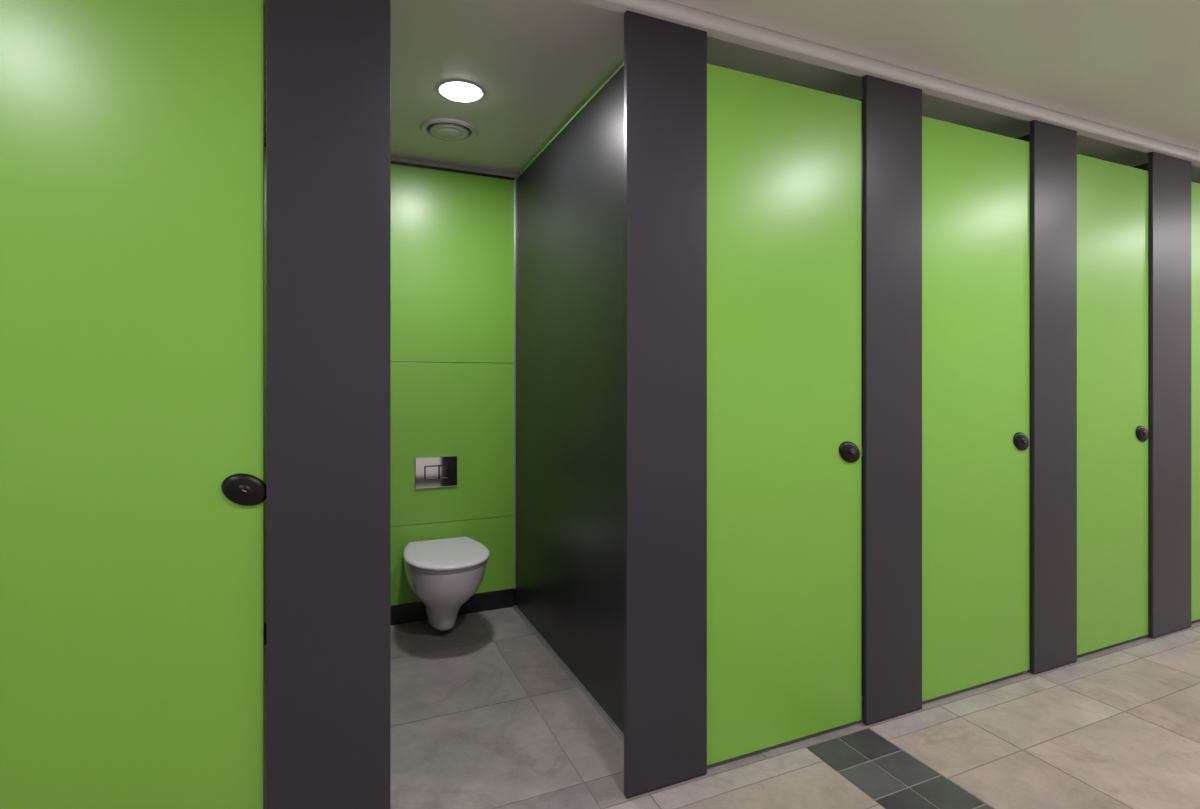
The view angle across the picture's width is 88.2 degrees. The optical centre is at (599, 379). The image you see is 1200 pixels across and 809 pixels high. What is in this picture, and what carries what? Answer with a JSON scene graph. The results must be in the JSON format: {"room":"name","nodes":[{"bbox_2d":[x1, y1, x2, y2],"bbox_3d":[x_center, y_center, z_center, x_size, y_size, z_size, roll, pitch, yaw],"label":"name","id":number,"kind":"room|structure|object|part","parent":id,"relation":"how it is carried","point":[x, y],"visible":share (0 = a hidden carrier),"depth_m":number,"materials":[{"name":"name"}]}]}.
{"room":"public restroom","nodes":[
{"label":"public restroom","id":0,"kind":"room"},
{"bbox_2d":[264,139,518,604],"bbox_3d":[1.355,-0.075,4.300,10.250,2.750,0.100,0,0,-24],"label":"wall","id":1,"kind":"structure","parent":0,"point":[392,158],"depth_m":3.30,"materials":[{"name":"paint"}]},
{"bbox_2d":[264,143,265,643],"bbox_3d":[-1.769,0.066,2.853,0.935,2.367,0.023,0,0,-24],"label":"panel","id":2,"kind":"object","parent":1,"relation":"attached to","point":[264,143],"visible":0.02,"depth_m":2.93,"materials":[{"name":"green laminate"}]},
{"bbox_3d":[-1.769,1.200,2.853,0.935,0.097,0.023,0,0,-24],"label":"skirting","id":3,"kind":"part","parent":2,"relation":"part of","materials":[{"name":"black"}]},
{"bbox_3d":[-1.770,-0.598,2.855,0.935,1.008,0.019,0,0,-24],"label":"panel","id":4,"kind":"part","parent":2,"relation":"part of","materials":[{"name":"green laminate"}]},
{"bbox_3d":[-1.770,0.329,2.855,0.935,0.839,0.019,0,0,-24],"label":"panel","id":5,"kind":"part","parent":2,"relation":"part of","materials":[{"name":"green laminate"}]},
{"bbox_3d":[-1.770,0.951,2.855,0.935,0.399,0.019,0,0,-24],"label":"panel","id":6,"kind":"part","parent":2,"relation":"part of","materials":[{"name":"green laminate"}]},
{"bbox_2d":[391,161,514,624],"bbox_3d":[-0.897,0.066,3.238,0.930,2.367,0.023,0,0,-24],"label":"panel","id":7,"kind":"object","parent":1,"relation":"attached to","point":[452,230],"visible":0.56,"depth_m":3.28,"materials":[{"name":"green laminate"}]},
{"bbox_2d":[415,456,456,488],"bbox_3d":[-0.856,0.482,3.239,0.216,0.160,0.017,0,0,-24],"label":"flush plate","id":8,"kind":"object","parent":7,"relation":"attached to","point":[430,472],"visible":1,"depth_m":3.23,"materials":[{"name":"silver metal"}]},
{"bbox_2d":[403,537,489,630],"bbox_3d":[-0.744,1.013,2.987,0.394,0.390,0.558,0,0,-24],"label":"toilet","id":9,"kind":"object","parent":7,"relation":"attached to","point":[443,574],"visible":1,"depth_m":2.84,"materials":[{"name":"white ceramic"}]},
{"bbox_3d":[-0.736,0.851,2.970,0.382,0.014,0.487,0,0,-24],"label":"seat","id":10,"kind":"part","parent":9,"relation":"part of","materials":[{"name":"plastic"}]},
{"bbox_3d":[-0.734,0.830,2.965,0.394,0.022,0.508,0,0,-24],"label":"lid","id":11,"kind":"part","parent":9,"relation":"part of","materials":[{"name":"plastic"}]},
{"bbox_3d":[-0.898,-0.598,3.240,0.930,1.008,0.019,0,0,-24],"label":"panel","id":12,"kind":"part","parent":7,"relation":"part of","materials":[{"name":"green laminate"}]},
{"bbox_3d":[-0.898,0.329,3.240,0.930,0.839,0.019,0,0,-24],"label":"panel","id":13,"kind":"part","parent":7,"relation":"part of","materials":[{"name":"green laminate"}]},
{"bbox_3d":[-0.898,0.951,3.240,0.930,0.399,0.019,0,0,-24],"label":"panel","id":14,"kind":"part","parent":7,"relation":"part of","materials":[{"name":"green laminate"}]},
{"bbox_3d":[-0.897,1.200,3.238,0.930,0.097,0.023,0,0,-24],"label":"skirting","id":15,"kind":"part","parent":7,"relation":"part of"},
{"bbox_2d":[514,180,515,588],"bbox_3d":[-0.468,0.024,3.409,0.008,2.252,0.015,0,0,-24],"label":"corner trim","id":16,"kind":"structure","parent":7,"relation":"attached to","point":[514,180],"depth_m":3.40,"materials":[{"name":"metal"}]},
{"bbox_2d":[264,605,1199,808],"bbox_3d":[2.257,1.290,2.255,10.250,0.080,4.570,0,0,-24],"label":"floor","id":17,"kind":"structure","parent":0,"point":[483,715],"depth_m":2.12,"materials":[{"name":"tile"}]},
{"bbox_2d":[0,0,263,808],"bbox_3d":[-1.108,0.110,1.347,0.664,2.244,0.018,0,0,-24],"label":"leaf","id":18,"kind":"object","parent":17,"relation":"on","point":[132,131],"visible":1,"depth_m":1.37,"materials":[{"name":"green laminate"}]},
{"bbox_2d":[221,0,390,808],"bbox_3d":[-0.706,0.072,1.506,0.372,2.348,0.023,0,0,-24],"label":"pilaster","id":19,"kind":"object","parent":17,"relation":"on","point":[328,62],"depth_m":1.51,"materials":[{"name":"laminate"}]},
{"bbox_3d":[-0.831,0.258,1.449,0.096,0.078,0.019,0,0,-24],"label":"lock turn knob","id":20,"kind":"part","parent":19,"relation":"part of","materials":[{"name":"black plastic"}]},
{"bbox_2d":[513,605,623,742],"bbox_3d":[-0.147,1.244,2.667,0.018,0.012,1.605,0,0,-24],"label":"base angle","id":21,"kind":"object","parent":17,"relation":"on","point":[605,716],"visible":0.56,"depth_m":2.56,"materials":[{"name":"metal"}]},
{"bbox_2d":[516,66,623,732],"bbox_3d":[-0.128,0.068,2.670,0.018,2.340,1.638,0,0,-24],"label":"panel","id":22,"kind":"object","parent":17,"relation":"on","point":[570,198],"visible":0.56,"depth_m":2.62,"materials":[{"name":"black laminate"}]},
{"bbox_2d":[515,62,623,179],"bbox_3d":[-0.128,-1.107,2.671,0.024,0.010,1.640,0,0,-24],"label":"channel","id":23,"kind":"object","parent":22,"relation":"on","point":[622,64],"visible":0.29,"depth_m":2.58,"materials":[{"name":"silver metal"}]},
{"bbox_2d":[624,10,706,797],"bbox_3d":[0.205,0.072,1.910,0.283,2.348,0.020,0,0,-24],"label":"pilaster","id":24,"kind":"object","parent":17,"relation":"on","point":[665,62],"visible":1,"depth_m":1.90,"materials":[{"name":"laminate"}]},
{"bbox_2d":[707,63,861,764],"bbox_3d":[0.638,0.110,2.118,0.671,2.244,0.018,0,0,-24],"label":"leaf","id":25,"kind":"object","parent":17,"relation":"on","point":[784,160],"visible":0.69,"depth_m":2.09,"materials":[{"name":"green laminate"}]},
{"bbox_2d":[839,75,921,724],"bbox_3d":[1.036,0.072,2.275,0.401,2.348,0.023,0,0,-24],"label":"pilaster","id":26,"kind":"object","parent":17,"relation":"on","point":[891,111],"depth_m":2.28,"materials":[{"name":"laminate"}]},
{"bbox_3d":[0.897,0.258,2.211,0.096,0.078,0.019,0,0,-24],"label":"lock turn knob","id":27,"kind":"part","parent":26,"relation":"part of","materials":[{"name":"black plastic"}]},
{"bbox_2d":[922,116,1028,700],"bbox_3d":[1.519,0.110,2.506,0.664,2.244,0.018,0,0,-24],"label":"leaf","id":28,"kind":"object","parent":17,"relation":"on","point":[975,182],"visible":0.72,"depth_m":2.49,"materials":[{"name":"green laminate"}]},
{"bbox_2d":[1018,134,1029,655],"bbox_3d":[1.639,0.068,3.449,0.018,2.340,1.638,0,0,-24],"label":"panel","id":29,"kind":"object","parent":17,"relation":"on","point":[1027,137],"visible":0.02,"depth_m":2.77,"materials":[{"name":"laminate"}]},
{"bbox_2d":[1013,132,1029,138],"bbox_3d":[1.638,-1.107,3.450,0.024,0.010,1.640,0,0,-24],"label":"channel","id":30,"kind":"object","parent":29,"relation":"on","point":[1028,133],"visible":0.02,"depth_m":2.80,"materials":[{"name":"silver metal"}]},
{"bbox_2d":[1013,120,1076,673],"bbox_3d":[1.919,0.072,2.664,0.414,2.348,0.023,0,0,-24],"label":"pilaster","id":31,"kind":"object","parent":17,"relation":"on","point":[1053,148],"depth_m":2.67,"materials":[{"name":"laminate"}]},
{"bbox_3d":[1.774,0.258,2.598,0.096,0.078,0.019,0,0,-24],"label":"lock turn knob","id":32,"kind":"part","parent":31,"relation":"part of","materials":[{"name":"black plastic"}]},
{"bbox_2d":[1077,154,1147,654],"bbox_3d":[2.378,0.110,2.885,0.597,2.244,0.018,0,0,-24],"label":"leaf","id":33,"kind":"object","parent":17,"relation":"on","point":[1112,198],"visible":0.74,"depth_m":2.87,"materials":[{"name":"green laminate"}]},
{"bbox_2d":[1134,163,1147,170],"bbox_3d":[2.490,0.068,3.824,0.018,2.340,1.638,0,0,-24],"label":"panel","id":34,"kind":"object","parent":17,"relation":"on","point":[1143,166],"visible":0.02,"depth_m":3.16,"materials":[{"name":"black laminate"}]},
{"bbox_2d":[1130,161,1147,166],"bbox_3d":[2.490,-1.107,3.826,0.024,0.010,1.640,0,0,-24],"label":"channel","id":35,"kind":"object","parent":34,"relation":"on","point":[1145,162],"visible":0.02,"depth_m":3.17,"materials":[{"name":"silver metal"}]},
{"bbox_2d":[1136,152,1190,637],"bbox_3d":[2.771,0.072,3.040,0.466,2.348,0.023,0,0,-24],"label":"pilaster","id":36,"kind":"object","parent":17,"relation":"on","point":[1169,178],"depth_m":3.04,"materials":[{"name":"laminate"}]},
{"bbox_3d":[2.603,0.258,2.963,0.096,0.078,0.019,0,0,-24],"label":"lock turn knob","id":37,"kind":"part","parent":36,"relation":"part of","materials":[{"name":"black plastic"}]},
{"bbox_2d":[1191,182,1199,620],"bbox_3d":[3.271,0.110,3.279,0.635,2.244,0.018,0,0,-24],"label":"leaf","id":38,"kind":"object","parent":17,"relation":"on","point":[1195,187],"visible":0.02,"depth_m":3.17,"materials":[{"name":"green laminate"}]},
{"bbox_2d":[264,0,1199,183],"bbox_3d":[2.257,-1.195,2.255,10.250,0.100,4.570,0,0,-24],"label":"ceiling","id":39,"kind":"structure","parent":0,"point":[1133,66],"depth_m":2.18,"materials":[{"name":"paint"}]},
{"bbox_2d":[420,118,477,142],"bbox_3d":[-0.688,-1.135,2.830,0.256,0.021,0.256,0,0,-24],"label":"ceiling air vent","id":40,"kind":"object","parent":39,"relation":"attached to","point":[440,129],"depth_m":2.80,"materials":[{"name":"white plastic"}]},
{"bbox_2d":[437,80,484,102],"bbox_3d":[-0.551,-1.138,2.453,0.188,0.013,0.188,0,0,-24],"label":"recessed light","id":41,"kind":"object","parent":39,"relation":"in","point":[457,91],"depth_m":2.43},
{"bbox_2d":[572,0,1199,166],"bbox_3d":[2.056,-1.123,2.712,10.048,0.042,0.055,0,0,-24],"label":"rail","id":42,"kind":"object","parent":39,"relation":"attached to","point":[716,26],"visible":1,"depth_m":2.21,"materials":[{"name":"silver metal"}]}
]}

